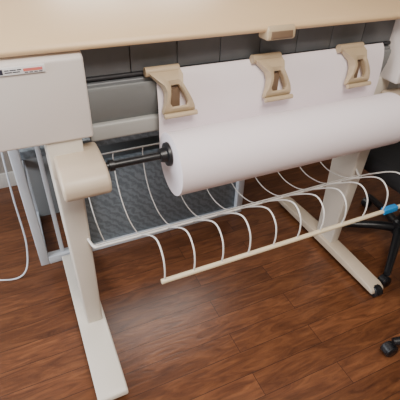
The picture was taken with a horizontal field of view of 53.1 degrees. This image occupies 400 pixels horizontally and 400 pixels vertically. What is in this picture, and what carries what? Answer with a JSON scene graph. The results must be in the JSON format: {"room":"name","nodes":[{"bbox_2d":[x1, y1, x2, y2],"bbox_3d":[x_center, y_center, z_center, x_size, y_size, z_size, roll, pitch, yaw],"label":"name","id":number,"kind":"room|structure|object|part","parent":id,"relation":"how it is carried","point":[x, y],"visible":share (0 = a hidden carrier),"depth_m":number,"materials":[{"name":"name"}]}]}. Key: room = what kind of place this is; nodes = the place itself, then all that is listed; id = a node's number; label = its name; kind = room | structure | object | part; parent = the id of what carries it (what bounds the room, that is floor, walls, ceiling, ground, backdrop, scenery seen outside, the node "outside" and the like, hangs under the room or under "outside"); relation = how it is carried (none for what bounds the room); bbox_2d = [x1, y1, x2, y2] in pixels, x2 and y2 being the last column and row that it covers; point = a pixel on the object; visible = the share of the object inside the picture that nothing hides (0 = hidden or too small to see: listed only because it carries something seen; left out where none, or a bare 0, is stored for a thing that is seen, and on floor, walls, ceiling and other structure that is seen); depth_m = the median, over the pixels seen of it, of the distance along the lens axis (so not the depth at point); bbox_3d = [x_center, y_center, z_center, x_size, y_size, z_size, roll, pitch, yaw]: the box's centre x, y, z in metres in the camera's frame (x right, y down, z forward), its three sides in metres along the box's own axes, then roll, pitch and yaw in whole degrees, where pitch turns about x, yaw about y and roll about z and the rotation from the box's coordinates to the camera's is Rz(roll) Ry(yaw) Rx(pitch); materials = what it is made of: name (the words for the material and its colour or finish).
{"room":"design studio","nodes":[
{"label":"design studio","id":0,"kind":"room"},
{"bbox_2d":[0,82,398,172],"bbox_3d":[-0.516,-0.788,2.420,4.900,1.250,0.100,-14,39,-20],"label":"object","id":1,"kind":"structure","parent":0,"point":[391,85],"depth_m":2.42,"materials":[{"name":"paint"}]},
{"bbox_2d":[0,171,16,188],"bbox_3d":[-0.507,-0.295,2.721,4.900,0.100,0.015,-14,39,-20],"label":"baseboard","id":2,"kind":"structure","parent":1,"relation":"attached to","point":[3,178],"depth_m":2.46,"materials":[{"name":"paint"}]},
{"bbox_2d":[0,159,399,399],"bbox_3d":[0.306,0.851,1.342,4.900,0.050,3.950,-14,39,-20],"label":"floor","id":3,"kind":"structure","parent":0,"point":[289,321],"depth_m":1.77,"materials":[{"name":"brown wood"}]},
{"bbox_2d":[0,152,28,280],"bbox_3d":[-1.299,-0.102,1.692,1.062,0.986,0.195,8,37,8],"label":"power cable","id":4,"kind":"object","parent":3,"relation":"on","point":[2,156],"visible":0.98,"depth_m":1.82,"materials":[{"name":"white plastic"}]},
{"bbox_2d":[7,130,244,265],"bbox_3d":[-0.348,-0.205,2.104,1.120,0.700,0.440,-14,39,-20],"label":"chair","id":5,"kind":"object","parent":3,"relation":"on","point":[30,166],"visible":0.44,"depth_m":2.03,"materials":[{"name":"grey fabric"}]},
{"bbox_3d":[-0.756,0.029,1.772,0.040,0.700,0.040,-14,39,-20],"label":"post","id":6,"kind":"part","parent":5,"relation":"part of","materials":[{"name":"silver metal"}]},
{"bbox_3d":[-0.922,-0.192,2.062,0.040,0.700,0.040,-14,39,-20],"label":"post","id":7,"kind":"part","parent":5,"relation":"part of","materials":[{"name":"silver metal"}]},
{"bbox_3d":[-0.669,0.268,2.004,0.170,0.045,0.040,-14,39,-20],"label":"rail","id":8,"kind":"part","parent":5,"relation":"part of","materials":[{"name":"grey metal"}]},
{"bbox_3d":[-0.179,-0.062,2.058,0.830,0.465,0.025,-14,39,-20],"label":"grey panel","id":9,"kind":"part","parent":5,"relation":"part of","materials":[{"name":"grey fabric"}]},
{"bbox_3d":[-0.179,0.147,2.196,0.830,0.035,0.035,-14,39,-20],"label":"rail","id":10,"kind":"part","parent":5,"relation":"part of","materials":[{"name":"silver metal"}]},
{"bbox_3d":[0.225,-0.177,2.176,0.040,0.600,0.040,-14,39,-20],"label":"post","id":11,"kind":"part","parent":5,"relation":"part of","materials":[{"name":"silver metal"}]},
{"bbox_2d":[0,0,399,399],"bbox_3d":[0.135,-0.122,1.569,1.750,1.232,0.804,-14,39,-20],"label":"large format plotter","id":12,"kind":"object","parent":3,"relation":"on","point":[71,71],"visible":0.92,"depth_m":1.18,"materials":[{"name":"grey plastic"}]},
{"bbox_3d":[-0.431,-0.311,0.958,0.113,0.018,0.008,-14,39,-20],"label":"plate","id":13,"kind":"part","parent":12,"relation":"part of","materials":[{"name":"white plastic"}]},
{"bbox_3d":[-0.439,0.181,1.472,0.081,0.750,0.164,-14,39,-20],"label":"leg","id":14,"kind":"part","parent":12,"relation":"part of","materials":[{"name":"paint"}]},
{"bbox_2d":[106,142,172,171],"bbox_3d":[0.257,-0.230,1.362,1.182,0.076,0.076,-14,39,-20],"label":"spindle","id":15,"kind":"object","parent":12,"relation":"attached to","point":[164,154],"visible":0.59,"depth_m":1.19,"materials":[{"name":"black plastic"}]},
{"bbox_2d":[156,43,399,195],"bbox_3d":[0.317,-0.283,1.367,0.911,0.353,0.228,-14,39,-20],"label":"paper roll","id":16,"kind":"object","parent":15,"relation":"on","point":[234,135],"visible":0.91,"depth_m":1.32,"materials":[{"name":"white paper"}]},
{"bbox_3d":[-0.086,-0.326,1.209,0.149,0.140,0.052,-14,39,-20],"label":"lever","id":17,"kind":"part","parent":12,"relation":"part of","materials":[{"name":"beige plastic"}]},
{"bbox_3d":[0.195,-0.468,1.326,1.162,0.012,0.011,-14,39,-20],"label":"platen rail","id":18,"kind":"part","parent":12,"relation":"part of","materials":[{"name":"black metal"}]},
{"bbox_2d":[87,143,399,283],"bbox_3d":[0.154,-0.041,1.543,1.200,0.218,0.573,-14,39,-20],"label":"basket","id":19,"kind":"object","parent":12,"relation":"attached to","point":[388,209],"visible":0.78,"depth_m":1.44,"materials":[{"name":"white metal"}]},
{"bbox_3d":[0.343,0.136,1.405,1.013,0.017,0.017,-14,39,-20],"label":"rail","id":20,"kind":"part","parent":19,"relation":"part of","materials":[{"name":"beige metal"}]},
{"bbox_3d":[0.242,-0.408,1.334,0.149,0.140,0.052,-14,39,-20],"label":"lever","id":21,"kind":"part","parent":12,"relation":"part of","materials":[{"name":"beige plastic"}]},
{"bbox_3d":[0.234,-0.517,1.208,0.100,0.052,0.056,-14,39,-20],"label":"handle","id":22,"kind":"part","parent":12,"relation":"part of","materials":[{"name":"beige plastic"}]},
{"bbox_3d":[0.678,-0.099,1.898,0.069,0.750,0.164,-14,39,-20],"label":"leg","id":23,"kind":"part","parent":12,"relation":"part of","materials":[{"name":"paint"}]},
{"bbox_3d":[0.563,-0.488,1.457,0.149,0.140,0.052,-14,39,-20],"label":"lever","id":24,"kind":"part","parent":12,"relation":"part of","materials":[{"name":"beige plastic"}]},
{"bbox_2d":[374,284,382,295],"bbox_3d":[0.816,0.407,1.848,0.024,0.030,0.060,-14,39,-20],"label":"caster","id":25,"kind":"object","parent":12,"relation":"attached to","point":[378,288],"depth_m":1.83,"materials":[{"name":"black plastic"}]},
{"bbox_2d":[344,141,399,287],"bbox_3d":[1.082,-0.187,1.859,0.669,1.040,0.681,-14,39,-20],"label":"office chair","id":26,"kind":"object","parent":3,"relation":"on","point":[384,158],"visible":0.56,"depth_m":1.89,"materials":[{"name":"black plastic"}]},
{"bbox_3d":[1.053,-0.163,1.860,0.530,0.085,0.530,-14,39,-20],"label":"seat","id":27,"kind":"part","parent":26,"relation":"part of","materials":[{"name":"black fabric"}]},
{"bbox_2d":[378,275,390,283],"bbox_3d":[0.876,0.373,1.895,0.063,0.031,0.024,-14,39,-20],"label":"caster","id":28,"kind":"object","parent":26,"relation":"attached to","point":[384,279],"depth_m":1.88,"materials":[{"name":"black plastic"}]},
{"bbox_2d":[380,336,399,356],"bbox_3d":[1.108,0.186,1.358,0.721,1.040,0.672,-11,38,-16],"label":"office chair","id":29,"kind":"object","parent":3,"relation":"on","point":[390,348],"visible":1,"depth_m":1.59,"materials":[{"name":"black plastic"}]},
{"bbox_2d":[381,341,397,353],"bbox_3d":[0.762,0.587,1.601,0.063,0.031,0.024,-11,38,-16],"label":"caster","id":30,"kind":"object","parent":29,"relation":"attached to","point":[388,347],"depth_m":1.59,"materials":[{"name":"black plastic"}]}
]}

